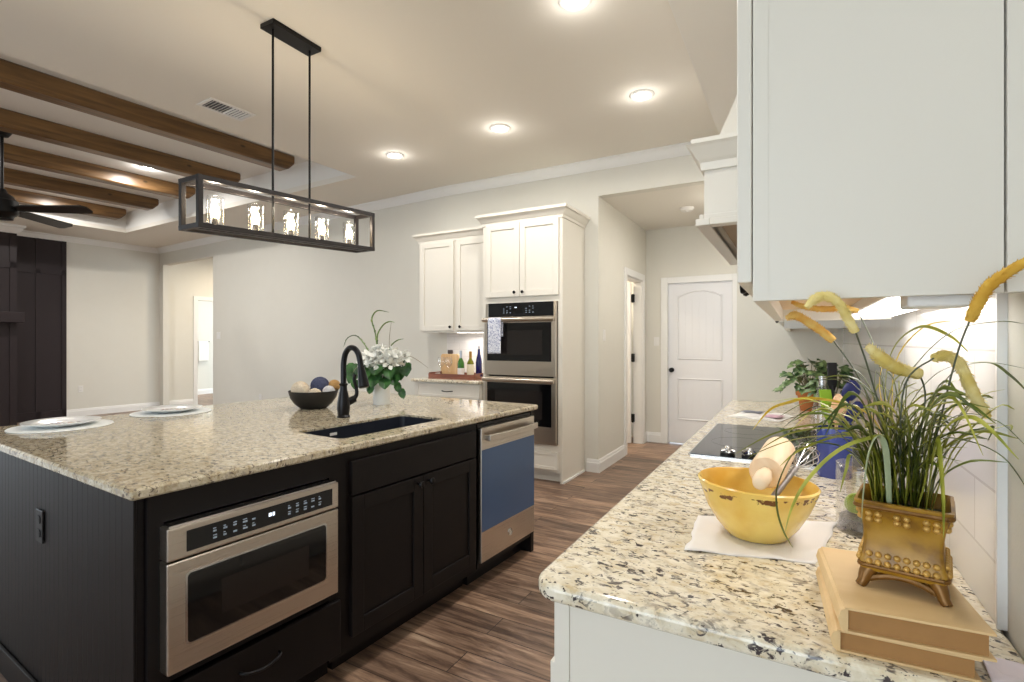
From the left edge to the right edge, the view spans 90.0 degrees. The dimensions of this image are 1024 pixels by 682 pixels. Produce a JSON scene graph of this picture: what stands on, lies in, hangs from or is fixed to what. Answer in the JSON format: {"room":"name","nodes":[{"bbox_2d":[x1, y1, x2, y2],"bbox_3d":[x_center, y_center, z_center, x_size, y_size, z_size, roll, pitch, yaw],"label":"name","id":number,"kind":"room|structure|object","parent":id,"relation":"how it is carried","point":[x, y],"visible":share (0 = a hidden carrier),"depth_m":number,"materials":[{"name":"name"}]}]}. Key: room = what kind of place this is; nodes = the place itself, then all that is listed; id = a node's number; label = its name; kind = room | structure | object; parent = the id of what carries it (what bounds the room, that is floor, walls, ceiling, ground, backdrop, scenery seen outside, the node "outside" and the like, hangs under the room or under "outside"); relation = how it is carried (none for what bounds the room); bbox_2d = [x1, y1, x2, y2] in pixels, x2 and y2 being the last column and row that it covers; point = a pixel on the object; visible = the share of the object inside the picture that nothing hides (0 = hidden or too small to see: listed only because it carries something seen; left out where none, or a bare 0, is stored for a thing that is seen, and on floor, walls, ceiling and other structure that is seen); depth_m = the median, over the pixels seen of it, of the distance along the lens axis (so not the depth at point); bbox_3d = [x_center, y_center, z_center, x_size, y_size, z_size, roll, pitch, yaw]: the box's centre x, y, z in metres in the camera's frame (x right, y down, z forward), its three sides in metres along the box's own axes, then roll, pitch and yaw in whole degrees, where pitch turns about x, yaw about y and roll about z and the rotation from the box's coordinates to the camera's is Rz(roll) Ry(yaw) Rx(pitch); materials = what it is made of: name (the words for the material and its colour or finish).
{"room":"kitchen","nodes":[
{"label":"kitchen","id":0,"kind":"room"},
{"bbox_2d":[67,242,212,409],"bbox_3d":[-7.400,-0.240,9.322,0.110,3.110,6.900,0,0,33],"label":"wall","id":1,"kind":"structure","parent":0,"point":[113,293],"depth_m":9.52,"materials":[{"name":"paint"}]},
{"bbox_2d":[17,236,66,421],"bbox_3d":[-7.858,-0.195,8.493,0.026,3.020,0.730,0,0,33],"label":"panelling","id":2,"kind":"object","parent":1,"relation":"attached to","point":[41,263],"visible":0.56,"depth_m":8.53,"materials":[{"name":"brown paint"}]},
{"bbox_2d":[17,230,158,253],"bbox_3d":[-8.027,-1.750,8.179,0.086,0.090,4.300,0,0,33],"label":"trim","id":3,"kind":"structure","parent":1,"relation":"attached to","point":[25,233],"depth_m":9.00,"materials":[{"name":"white paint"}]},
{"bbox_2d":[67,399,193,415],"bbox_3d":[-7.102,1.250,9.665,0.016,0.130,2.060,0,0,33],"label":"baseboard","id":4,"kind":"structure","parent":1,"relation":"attached to","point":[129,407],"depth_m":9.42,"materials":[{"name":"white paint"}]},
{"bbox_2d":[193,296,212,403],"bbox_3d":[-6.270,0.195,10.943,0.018,2.240,1.010,0,0,33],"label":"trim","id":5,"kind":"structure","parent":1,"relation":"attached to","point":[195,298],"depth_m":10.54,"materials":[{"name":"white paint"}]},
{"bbox_2d":[0,52,346,228],"bbox_3d":[-5.928,-2.020,3.975,5.630,0.330,7.320,0,0,32],"label":"ceiling","id":6,"kind":"structure","parent":0,"point":[252,174],"depth_m":5.96,"materials":[{"name":"white paint"}]},
{"bbox_2d":[0,131,92,227],"bbox_3d":[-5.116,-1.673,5.135,1.252,0.903,1.252,0,0,41],"label":"ceiling fan","id":7,"kind":"object","parent":6,"relation":"hanging from","point":[10,208],"visible":0.95,"depth_m":5.14,"materials":[{"name":"black metal"}]},
{"bbox_2d":[4,187,125,219],"bbox_3d":[-8.091,-2.040,5.540,0.171,0.170,6.600,0,0,33],"label":"ceiling beam","id":8,"kind":"structure","parent":6,"relation":"attached to","point":[23,197],"depth_m":7.56,"materials":[{"name":"brown wood"}]},
{"bbox_2d":[4,167,158,209],"bbox_3d":[-7.160,-2.040,4.952,0.171,0.170,6.600,0,0,33],"label":"ceiling beam","id":9,"kind":"structure","parent":6,"relation":"attached to","point":[13,177],"depth_m":6.85,"materials":[{"name":"brown wood"}]},
{"bbox_2d":[4,143,195,198],"bbox_3d":[-6.255,-2.040,4.378,0.171,0.170,6.600,0,0,33],"label":"ceiling beam","id":10,"kind":"structure","parent":6,"relation":"attached to","point":[13,154],"depth_m":6.11,"materials":[{"name":"brown wood"}]},
{"bbox_2d":[0,108,240,186],"bbox_3d":[-5.315,-2.040,3.784,0.171,0.170,6.600,0,0,33],"label":"ceiling beam","id":11,"kind":"structure","parent":6,"relation":"attached to","point":[12,122],"depth_m":5.31,"materials":[{"name":"brown wood"}]},
{"bbox_2d":[0,58,294,170],"bbox_3d":[-4.371,-2.040,3.177,0.171,0.170,6.600,0,0,33],"label":"ceiling beam","id":12,"kind":"structure","parent":6,"relation":"attached to","point":[14,77],"depth_m":4.54,"materials":[{"name":"brown wood"}]},
{"bbox_2d":[198,301,212,388],"bbox_3d":[-7.799,-0.035,12.563,0.110,2.700,3.900,0,0,33],"label":"wall","id":13,"kind":"structure","parent":0,"point":[205,308],"depth_m":12.75,"materials":[{"name":"paint"}]},
{"bbox_2d":[198,388,212,394],"bbox_3d":[-7.746,1.250,12.528,0.016,0.130,3.700,0,0,33],"label":"baseboard","id":14,"kind":"structure","parent":13,"relation":"attached to","point":[209,390],"depth_m":12.72,"materials":[{"name":"white paint"}]},
{"bbox_3d":[-7.652,0.015,12.658,0.083,0.020,0.334,0,0,33],"label":"towel bar","id":15,"kind":"object","parent":13,"relation":"attached to","visible":0},
{"bbox_2d":[198,341,207,360],"bbox_3d":[-7.623,0.249,12.640,0.033,0.492,0.236,0,0,33],"label":"bath towel","id":16,"kind":"object","parent":15,"relation":"hanging from","point":[202,345],"visible":0.98,"depth_m":12.62,"materials":[{"name":"white fabric"}]},
{"bbox_2d":[159,196,445,404],"bbox_3d":[-3.851,-0.240,8.095,7.400,3.110,0.110,0,0,33],"label":"wall","id":17,"kind":"structure","parent":0,"point":[284,315],"depth_m":7.48,"materials":[{"name":"paint"}]},
{"bbox_2d":[156,187,444,253],"bbox_3d":[-3.858,-1.750,7.983,7.290,0.090,0.086,0,0,33],"label":"trim","id":18,"kind":"structure","parent":17,"relation":"attached to","point":[438,192],"depth_m":7.15,"materials":[{"name":"white paint"}]},
{"bbox_2d":[0,393,682,681],"bbox_3d":[-4.321,1.365,5.390,15.200,0.100,13.600,0,0,29],"label":"floor","id":19,"kind":"structure","parent":0,"point":[498,626],"depth_m":2.44,"materials":[{"name":"brown wood"}]},
{"bbox_2d":[0,222,25,426],"bbox_3d":[-8.282,-0.239,7.295,0.620,3.108,1.920,0,0,33],"label":"breast","id":20,"kind":"object","parent":19,"relation":"on","point":[9,316],"visible":0.94,"depth_m":7.86,"materials":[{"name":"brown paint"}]},
{"bbox_2d":[0,451,143,681],"bbox_3d":[-1.576,0.874,1.760,1.284,0.883,0.034,0,0,33],"label":"end panel","id":21,"kind":"object","parent":19,"relation":"on","point":[72,603],"visible":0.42,"depth_m":1.69,"materials":[{"name":"black wood"}]},
{"bbox_2d":[36,508,43,543],"bbox_3d":[-1.669,0.653,1.808,0.070,0.115,0.009,0,0,32],"label":"wall outlet","id":22,"kind":"object","parent":21,"relation":"attached to","point":[39,513],"visible":1,"depth_m":1.80,"materials":[{"name":"black plastic"}]},
{"bbox_2d":[144,453,346,681],"bbox_3d":[-1.074,0.874,1.868,0.684,0.883,0.685,0,0,33],"label":"base cabinet","id":23,"kind":"object","parent":19,"relation":"on","point":[299,647],"visible":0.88,"depth_m":1.70,"materials":[{"name":"black wood"}]},
{"bbox_2d":[160,479,337,676],"bbox_3d":[-1.047,0.734,1.819,0.592,0.430,0.575,0,0,33],"label":"drawer microwave","id":24,"kind":"object","parent":23,"relation":"in","point":[230,573],"visible":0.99,"depth_m":1.60,"materials":[{"name":"silver metal"}]},
{"bbox_2d":[327,423,475,669],"bbox_3d":[-0.662,0.874,2.510,0.687,0.883,0.840,0,0,33],"label":"base cabinet","id":25,"kind":"object","parent":19,"relation":"on","point":[411,502],"visible":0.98,"depth_m":2.25,"materials":[{"name":"black wood"}]},
{"bbox_2d":[415,381,482,399],"bbox_3d":[-0.547,0.874,5.534,0.850,0.882,0.640,0,0,29],"label":"base cabinet","id":26,"kind":"object","parent":19,"relation":"on","point":[434,389],"visible":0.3,"depth_m":5.26,"materials":[{"name":"white paint"}]},
{"bbox_2d":[411,377,482,383],"bbox_3d":[-0.555,0.416,5.544,0.877,0.030,0.617,0,0,29],"label":"countertop","id":27,"kind":"structure","parent":26,"relation":"on","point":[422,379],"depth_m":5.29,"materials":[{"name":"beige stone"}]},
{"bbox_2d":[428,371,482,379],"bbox_3d":[-0.567,0.370,5.539,0.600,0.062,0.320,0,0,29],"label":"serving tray","id":28,"kind":"object","parent":27,"relation":"on","point":[465,376],"visible":0.65,"depth_m":5.39,"materials":[{"name":"brown wood"}]},
{"bbox_2d":[441,350,459,373],"bbox_3d":[-0.685,0.244,5.697,0.250,0.290,0.024,0,0,29],"label":"cutting board","id":29,"kind":"object","parent":28,"relation":"on","point":[449,362],"visible":0.8,"depth_m":5.69,"materials":[{"name":"brown wood"}]},
{"bbox_2d":[457,350,463,374],"bbox_3d":[-0.547,0.245,5.482,0.073,0.288,0.073,0,0,29],"label":"wine bottle","id":30,"kind":"object","parent":28,"relation":"on","point":[460,370],"visible":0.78,"depth_m":5.46,"materials":[{"name":"green glass"}]},
{"bbox_2d":[467,351,473,374],"bbox_3d":[-0.445,0.250,5.482,0.077,0.278,0.077,0,0,29],"label":"wine bottle","id":31,"kind":"object","parent":28,"relation":"on","point":[470,364],"visible":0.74,"depth_m":5.45,"materials":[{"name":"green glass"}]},
{"bbox_2d":[476,346,481,376],"bbox_3d":[-0.357,0.220,5.525,0.068,0.338,0.068,0,0,29],"label":"wine bottle","id":32,"kind":"object","parent":28,"relation":"on","point":[478,359],"visible":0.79,"depth_m":5.50,"materials":[{"name":"blue glass"}]},
{"bbox_2d":[462,412,537,584],"bbox_3d":[-0.242,0.879,3.085,0.665,0.872,0.556,0,0,33],"label":"dishwasher","id":33,"kind":"object","parent":19,"relation":"on","point":[504,445],"visible":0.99,"depth_m":2.89,"materials":[{"name":"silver metal"}]},
{"bbox_2d":[521,410,533,551],"bbox_3d":[-0.422,0.874,3.552,1.300,0.883,0.034,0,0,33],"label":"end panel","id":34,"kind":"object","parent":19,"relation":"on","point":[527,544],"visible":0.14,"depth_m":3.20,"materials":[{"name":"black wood"}]},
{"bbox_2d":[475,203,589,483],"bbox_3d":[0.209,0.035,5.125,0.980,2.560,0.618,0,0,29],"label":"tall cabinet","id":35,"kind":"object","parent":19,"relation":"on","point":[536,254],"visible":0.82,"depth_m":4.88,"materials":[{"name":"white paint"}]},
{"bbox_2d":[482,301,557,445],"bbox_3d":[0.175,0.297,5.071,0.769,1.331,0.574,0,0,29],"label":"double wall oven","id":36,"kind":"object","parent":35,"relation":"in","point":[525,371],"visible":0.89,"depth_m":4.82,"materials":[{"name":"silver metal"}]},
{"bbox_2d":[488,317,502,353],"bbox_3d":[-0.160,-0.052,4.951,0.146,0.348,0.054,0,0,29],"label":"dish towel","id":37,"kind":"object","parent":36,"relation":"hanging from","point":[495,326],"visible":1,"depth_m":4.93,"materials":[{"name":"grey fabric"}]},
{"bbox_2d":[551,602,846,681],"bbox_3d":[1.045,0.874,2.029,0.655,0.882,2.968,0,0,29],"label":"base cabinet","id":38,"kind":"object","parent":19,"relation":"on","point":[589,646],"visible":0.05,"depth_m":0.80,"materials":[{"name":"white paint"}]},
{"bbox_2d":[539,400,1023,681],"bbox_3d":[1.043,0.417,2.015,0.647,0.032,3.000,0,0,29],"label":"countertop","id":39,"kind":"structure","parent":38,"relation":"on","point":[633,565],"depth_m":0.86,"materials":[{"name":"beige stone"}]},
{"bbox_2d":[727,410,793,421],"bbox_3d":[1.323,0.394,2.720,0.260,0.013,0.260,0,0,43],"label":"magazine","id":40,"kind":"object","parent":39,"relation":"on","point":[749,414],"visible":0.97,"depth_m":2.69,"materials":[{"name":"white paper"}]},
{"bbox_2d":[685,515,837,563],"bbox_3d":[0.518,0.397,1.053,0.277,0.008,0.321,0,0,29],"label":"cloth napkin","id":41,"kind":"object","parent":39,"relation":"on","point":[708,534],"visible":0.65,"depth_m":1.01,"materials":[{"name":"white fabric"}]},
{"bbox_2d":[698,467,820,543],"bbox_3d":[0.504,0.340,1.055,0.228,0.115,0.222,0,0,29],"label":"mixing bowl","id":42,"kind":"object","parent":41,"relation":"on","point":[748,513],"visible":0.93,"depth_m":0.99,"materials":[{"name":"yellow ceramic"}]},
{"bbox_2d":[749,437,794,489],"bbox_3d":[0.558,0.256,1.093,0.065,0.077,0.334,0,0,35],"label":"rolling pin","id":43,"kind":"object","parent":42,"relation":"on","point":[765,470],"visible":0.91,"depth_m":1.02,"materials":[{"name":"brown wood"}]},
{"bbox_2d":[771,442,819,495],"bbox_3d":[0.619,0.277,1.108,0.056,0.090,0.233,0,0,40],"label":"wire whisk","id":44,"kind":"object","parent":42,"relation":"on","point":[794,469],"visible":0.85,"depth_m":1.13,"materials":[{"name":"metal"}]},
{"bbox_2d":[688,423,873,473],"bbox_3d":[1.034,0.382,1.994,0.538,0.039,0.750,0,0,29],"label":"glass cooktop","id":45,"kind":"object","parent":39,"relation":"in","point":[722,441],"visible":0.57,"depth_m":1.98,"materials":[{"name":"glass"}]},
{"bbox_2d":[773,359,838,410],"bbox_3d":[1.716,0.248,2.980,0.367,0.306,0.356,0,0,29],"label":"ivy","id":46,"kind":"object","parent":39,"relation":"on","point":[800,369],"visible":0.54,"depth_m":2.93,"materials":[{"name":"plant"}]},
{"bbox_2d":[795,390,818,410],"bbox_3d":[1.715,0.344,2.959,0.136,0.115,0.136,0,0,29],"label":"pot","id":47,"kind":"object","parent":39,"relation":"on","point":[803,407],"depth_m":2.92,"materials":[{"name":"ceramic"}]},
{"bbox_2d":[804,364,852,402],"bbox_3d":[1.639,0.259,2.657,0.251,0.284,0.220,0,0,-1],"label":"ivy","id":48,"kind":"object","parent":39,"relation":"on","point":[845,370],"visible":0.34,"depth_m":2.63,"materials":[{"name":"plant"}]},
{"bbox_2d":[816,425,852,479],"bbox_3d":[0.958,0.329,1.521,0.094,0.145,0.094,0,0,29],"label":"utensil crock","id":49,"kind":"object","parent":39,"relation":"on","point":[834,467],"visible":0.77,"depth_m":1.48,"materials":[{"name":"blue ceramic"}]},
{"bbox_2d":[818,389,831,426],"bbox_3d":[0.945,0.267,1.529,0.052,0.244,0.018,0,0,20],"label":"spatula","id":50,"kind":"object","parent":49,"relation":"in","point":[823,393],"visible":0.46,"depth_m":1.53,"materials":[{"name":"plastic"}]},
{"bbox_2d":[827,363,836,426],"bbox_3d":[0.963,0.227,1.538,0.028,0.323,0.014,0,0,2],"label":"turner","id":51,"kind":"object","parent":49,"relation":"in","point":[831,367],"visible":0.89,"depth_m":1.54,"materials":[{"name":"black plastic"}]},
{"bbox_2d":[830,394,846,429],"bbox_3d":[0.963,0.272,1.509,0.038,0.234,0.052,0,0,38],"label":"wooden spoon","id":52,"kind":"object","parent":49,"relation":"in","point":[839,396],"visible":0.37,"depth_m":1.50,"materials":[{"name":"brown wood"}]},
{"bbox_2d":[840,380,860,429],"bbox_3d":[0.985,0.252,1.508,0.079,0.274,0.020,0,0,17],"label":"spoon","id":53,"kind":"object","parent":49,"relation":"in","point":[848,386],"visible":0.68,"depth_m":1.50,"materials":[{"name":"blue plastic"}]},
{"bbox_2d":[846,401,863,424],"bbox_3d":[0.979,0.282,1.487,0.079,0.215,0.026,0,0,29],"label":"ladle","id":54,"kind":"object","parent":49,"relation":"in","point":[858,403],"visible":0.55,"depth_m":1.48,"materials":[{"name":"blue plastic"}]},
{"bbox_2d":[839,493,862,532],"bbox_3d":[0.738,0.329,1.077,0.098,0.144,0.098,0,0,29],"label":"glass jar","id":55,"kind":"object","parent":39,"relation":"on","point":[849,519],"visible":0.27,"depth_m":1.07,"materials":[{"name":"clear glass"}]},
{"bbox_2d":[816,566,982,681],"bbox_3d":[0.528,0.387,0.726,0.152,0.029,0.212,0,0,26],"label":"book","id":56,"kind":"object","parent":39,"relation":"on","point":[942,663],"visible":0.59,"depth_m":0.64,"materials":[{"name":"beige paper"}]},
{"bbox_2d":[816,547,996,662],"bbox_3d":[0.532,0.355,0.720,0.157,0.033,0.212,0,0,24],"label":"book","id":57,"kind":"object","parent":56,"relation":"on","point":[895,611],"visible":0.77,"depth_m":0.65,"materials":[{"name":"beige paper"}]},
{"bbox_2d":[734,257,1023,606],"bbox_3d":[0.541,0.123,0.730,0.302,0.442,0.355,0,0,0],"label":"grass planter","id":58,"kind":"object","parent":57,"relation":"on","point":[905,531],"visible":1,"depth_m":0.69,"materials":[{"name":"gold metal"}]},
{"bbox_2d":[983,657,1023,681],"bbox_3d":[0.593,0.395,0.611,0.049,0.012,0.079,0,0,29],"label":"folded cloth","id":59,"kind":"object","parent":39,"relation":"on","point":[1004,670],"visible":0.88,"depth_m":0.62,"materials":[{"name":"white fabric"}]},
{"bbox_3d":[-1.265,0.873,2.826,0.660,0.883,2.094,0,0,33],"label":"panel","id":60,"kind":"object","parent":19,"relation":"on","visible":0},
{"bbox_2d":[0,391,537,500],"bbox_3d":[-1.152,0.416,2.762,1.720,0.030,2.209,0,0,33],"label":"countertop","id":61,"kind":"structure","parent":60,"relation":"on","point":[130,458],"depth_m":2.08,"materials":[{"name":"beige stone"}]},
{"bbox_2d":[4,419,113,433],"bbox_3d":[-2.111,0.399,2.403,0.386,0.005,0.386,0,0,29],"label":"placemat","id":62,"kind":"object","parent":61,"relation":"on","point":[21,429],"visible":0.52,"depth_m":2.32,"materials":[{"name":"white fabric"}]},
{"bbox_2d":[19,416,101,427],"bbox_3d":[-2.111,0.384,2.403,0.293,0.024,0.293,0,0,29],"label":"dinner plate","id":63,"kind":"object","parent":62,"relation":"on","point":[56,422],"visible":1,"depth_m":2.43,"materials":[{"name":"white ceramic"}]},
{"bbox_2d":[129,407,211,416],"bbox_3d":[-1.910,0.399,2.876,0.386,0.005,0.386,0,0,29],"label":"placemat","id":64,"kind":"object","parent":61,"relation":"on","point":[199,410],"visible":0.54,"depth_m":2.80,"materials":[{"name":"white fabric"}]},
{"bbox_2d":[140,404,201,412],"bbox_3d":[-1.910,0.384,2.876,0.293,0.024,0.293,0,0,29],"label":"dinner plate","id":65,"kind":"object","parent":64,"relation":"on","point":[175,408],"visible":1,"depth_m":2.90,"materials":[{"name":"white ceramic"}]},
{"bbox_2d":[288,388,337,408],"bbox_3d":[-1.191,0.348,3.073,0.284,0.105,0.284,0,0,29],"label":"fruit bowl","id":66,"kind":"object","parent":61,"relation":"on","point":[315,400],"visible":0.91,"depth_m":2.97,"materials":[{"name":"black ceramic"}]},
{"bbox_2d":[291,381,309,392],"bbox_3d":[-1.266,0.293,3.061,0.109,0.106,0.109,0,0,29],"label":"decorative ball","id":67,"kind":"object","parent":66,"relation":"in","point":[300,386],"visible":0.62,"depth_m":3.03,"materials":[{"name":"beige"}]},
{"bbox_2d":[310,377,328,391],"bbox_3d":[-1.173,0.273,3.128,0.110,0.110,0.111,0,0,29],"label":"decorative ball","id":68,"kind":"object","parent":66,"relation":"in","point":[319,383],"visible":0.62,"depth_m":3.09,"materials":[{"name":"blue stone"}]},
{"bbox_2d":[328,380,339,390],"bbox_3d":[-1.093,0.273,3.147,0.072,0.072,0.071,0,0,29],"label":"decorative ball","id":69,"kind":"object","parent":66,"relation":"in","point":[335,383],"visible":0.63,"depth_m":3.12,"materials":[{"name":"gold metal"}]},
{"bbox_2d":[337,345,369,417],"bbox_3d":[-0.809,0.210,2.676,0.218,0.381,0.122,0,0,33],"label":"faucet","id":70,"kind":"object","parent":61,"relation":"on","point":[344,401],"visible":1,"depth_m":2.67,"materials":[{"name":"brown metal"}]},
{"bbox_2d":[305,416,435,438],"bbox_3d":[-0.650,0.529,2.451,0.350,0.236,0.695,0,0,33],"label":"undermount sink","id":71,"kind":"object","parent":61,"relation":"in","point":[358,429],"visible":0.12,"depth_m":2.61,"materials":[{"name":"black"}]},
{"bbox_2d":[344,310,427,404],"bbox_3d":[-0.801,0.101,3.241,0.528,0.601,0.245,0,0,-13],"label":"flower vase","id":72,"kind":"object","parent":61,"relation":"on","point":[379,384],"visible":0.95,"depth_m":3.21,"materials":[{"name":"white ceramic"}]},
{"bbox_2d":[0,0,720,247],"bbox_3d":[-4.360,-1.825,5.526,15.000,0.060,13.400,0,0,29],"label":"ceiling","id":73,"kind":"structure","parent":0,"point":[427,82],"depth_m":3.50,"materials":[{"name":"beige paint"}]},
{"bbox_2d":[196,97,255,121],"bbox_3d":[-2.210,-1.790,3.971,0.210,0.010,0.350,0,0,33],"label":"ceiling vent","id":74,"kind":"object","parent":73,"relation":"in","point":[212,104],"visible":1,"depth_m":3.96,"materials":[{"name":"white plastic"}]},
{"bbox_2d":[178,18,374,252],"bbox_3d":[-1.296,-1.172,3.014,0.175,1.247,1.176,0,0,29],"label":"linear chandelier","id":75,"kind":"object","parent":73,"relation":"hanging from","point":[273,27],"visible":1,"depth_m":2.93,"materials":[{"name":"black metal"}]},
{"bbox_2d":[386,152,403,158],"bbox_3d":[-1.129,-1.789,4.941,0.176,0.012,0.176,0,0,29],"label":"recessed light","id":76,"kind":"object","parent":73,"relation":"in","point":[394,155],"visible":1,"depth_m":4.93,"materials":[{"name":"white plastic"}]},
{"bbox_2d":[490,124,509,132],"bbox_3d":[-0.101,-1.789,4.314,0.176,0.012,0.176,0,0,29],"label":"recessed light","id":77,"kind":"object","parent":73,"relation":"in","point":[498,128],"visible":1,"depth_m":4.31,"materials":[{"name":"white plastic"}]},
{"bbox_2d":[558,0,591,11],"bbox_3d":[0.332,-1.789,2.695,0.176,0.012,0.176,0,0,29],"label":"recessed light","id":78,"kind":"object","parent":73,"relation":"in","point":[568,5],"visible":1,"depth_m":2.72,"materials":[{"name":"white plastic"}]},
{"bbox_2d":[630,89,653,100],"bbox_3d":[0.948,-1.789,3.736,0.176,0.012,0.176,0,0,29],"label":"recessed light","id":79,"kind":"object","parent":73,"relation":"in","point":[643,94],"visible":1,"depth_m":3.73,"materials":[{"name":"white plastic"}]},
{"bbox_2d":[446,155,703,470],"bbox_3d":[0.672,-0.240,5.286,3.260,3.110,0.110,0,0,29],"label":"wall","id":80,"kind":"structure","parent":0,"point":[585,192],"depth_m":5.16,"materials":[{"name":"paint"}]},
{"bbox_2d":[412,226,482,332],"bbox_3d":[-0.575,-0.644,5.694,1.055,1.108,0.388,0,0,29],"label":"upper cabinet","id":81,"kind":"object","parent":80,"relation":"attached to","point":[451,261],"visible":0.82,"depth_m":5.57,"materials":[{"name":"white paint"}]},
{"bbox_2d":[447,333,482,372],"bbox_3d":[-0.390,0.148,5.811,0.855,0.506,0.008,0,0,29],"label":"backsplash","id":82,"kind":"structure","parent":80,"relation":"attached to","point":[466,342],"depth_m":5.88,"materials":[{"name":"white tile"}]},
{"bbox_2d":[442,141,690,195],"bbox_3d":[0.624,-1.750,5.201,3.260,0.090,0.086,0,0,29],"label":"trim","id":83,"kind":"structure","parent":80,"relation":"attached to","point":[675,150],"depth_m":5.20,"materials":[{"name":"white paint"}]},
{"bbox_2d":[586,458,599,472],"bbox_3d":[0.814,1.250,5.135,0.136,0.130,0.016,0,0,29],"label":"baseboard","id":84,"kind":"structure","parent":80,"relation":"attached to","point":[592,465],"depth_m":5.13,"materials":[{"name":"white paint"}]},
{"bbox_2d":[602,199,645,456],"bbox_3d":[1.315,-0.068,6.039,0.110,2.765,1.832,0,0,29],"label":"wall","id":85,"kind":"structure","parent":0,"point":[623,240],"depth_m":5.57,"materials":[{"name":"paint"}]},
{"bbox_2d":[599,445,624,471],"bbox_3d":[1.078,1.250,5.484,0.016,0.130,0.852,0,0,29],"label":"baseboard","id":86,"kind":"structure","parent":85,"relation":"attached to","point":[617,454],"depth_m":5.46,"materials":[{"name":"white paint"}]},
{"bbox_2d":[627,282,634,442],"bbox_3d":[1.242,0.278,6.713,0.724,2.050,0.066,0,0,29],"label":"door","id":87,"kind":"structure","parent":85,"relation":"in","point":[630,298],"depth_m":6.54,"materials":[{"name":"white paint"}]},
{"bbox_2d":[624,267,644,455],"bbox_3d":[1.453,0.233,6.267,0.128,2.165,0.870,0,0,29],"label":"trim","id":88,"kind":"structure","parent":85,"relation":"attached to","point":[638,286],"depth_m":6.55,"materials":[{"name":"white paint"}]},
{"bbox_2d":[627,281,632,436],"bbox_3d":[0.601,-0.035,6.565,1.650,2.700,2.050,0,0,29],"label":"wall","id":89,"kind":"structure","parent":0,"point":[627,281],"depth_m":7.04,"materials":[{"name":"paint"}]},
{"bbox_2d":[603,184,703,229],"bbox_3d":[1.966,-1.500,5.676,1.600,0.100,1.832,0,0,29],"label":"ceiling","id":90,"kind":"structure","parent":0,"point":[660,209],"depth_m":5.52,"materials":[{"name":"beige paint"}]},
{"bbox_2d":[646,225,736,432],"bbox_3d":[2.433,-0.068,6.401,1.490,2.765,0.110,0,0,29],"label":"wall","id":91,"kind":"structure","parent":0,"point":[683,251],"depth_m":6.62,"materials":[{"name":"paint"}]},
{"bbox_2d":[646,431,660,442],"bbox_3d":[1.837,1.250,6.661,0.195,0.130,0.016,0,0,29],"label":"baseboard","id":92,"kind":"structure","parent":91,"relation":"attached to","point":[651,436],"depth_m":6.65,"materials":[{"name":"white paint"}]},
{"bbox_2d":[661,273,736,442],"bbox_3d":[2.359,0.250,6.432,0.940,2.130,0.128,0,0,29],"label":"trim","id":93,"kind":"structure","parent":91,"relation":"attached to","point":[719,277],"depth_m":6.57,"materials":[{"name":"white paint"}]},
{"bbox_2d":[668,281,731,443],"bbox_3d":[2.339,0.286,6.396,0.760,2.034,0.105,0,0,29],"label":"door","id":94,"kind":"structure","parent":91,"relation":"in","point":[699,314],"depth_m":6.43,"materials":[{"name":"white paint"}]},
{"bbox_2d":[668,0,736,132],"bbox_3d":[-0.008,-1.615,0.216,0.731,0.360,7.170,0,0,29],"label":"wall","id":95,"kind":"structure","parent":0,"point":[707,28],"depth_m":2.48,"materials":[{"name":"white paint"}]},
{"bbox_2d":[737,283,842,404],"bbox_3d":[1.818,-0.240,3.366,0.613,3.110,0.110,0,0,29],"label":"wall","id":96,"kind":"structure","parent":0,"point":[765,349],"depth_m":3.38,"materials":[{"name":"paint"}]},
{"bbox_2d":[843,293,1023,660],"bbox_3d":[0.382,-0.240,0.061,0.118,3.110,7.280,0,0,29],"label":"wall","id":97,"kind":"structure","parent":0,"point":[971,543],"depth_m":0.82,"materials":[{"name":"white tile"}]},
{"bbox_2d":[686,96,736,264],"bbox_3d":[1.064,-0.904,1.977,0.567,1.058,1.040,0,0,29],"label":"range hood","id":98,"kind":"object","parent":97,"relation":"attached to","point":[715,156],"visible":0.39,"depth_m":1.66,"materials":[{"name":"white paint"}]},
{"bbox_2d":[775,320,860,331],"bbox_3d":[1.645,-0.746,2.804,0.362,1.375,1.028,0,0,29],"label":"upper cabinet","id":99,"kind":"object","parent":97,"relation":"attached to","point":[830,325],"visible":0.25,"depth_m":2.39,"materials":[{"name":"white paint"}]},
{"bbox_2d":[737,0,1023,320],"bbox_3d":[0.670,-0.746,1.056,0.362,1.375,0.866,0,0,29],"label":"upper cabinet","id":100,"kind":"object","parent":97,"relation":"attached to","point":[880,143],"visible":0.99,"depth_m":0.67,"materials":[{"name":"white paint"}]},
{"bbox_2d":[851,297,917,317],"bbox_3d":[0.780,-0.076,1.053,0.100,0.027,0.720,0,0,29],"label":"strip light","id":101,"kind":"object","parent":100,"relation":"attached to","point":[883,306],"visible":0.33,"depth_m":1.04,"materials":[{"name":"white plastic"}]},
{"bbox_2d":[996,293,1007,630],"bbox_3d":[0.681,0.158,0.712,0.011,0.486,0.006,0,0,29],"label":"trim","id":102,"kind":"structure","parent":97,"relation":"attached to","point":[1001,298],"depth_m":0.71,"materials":[{"name":"white paint"}]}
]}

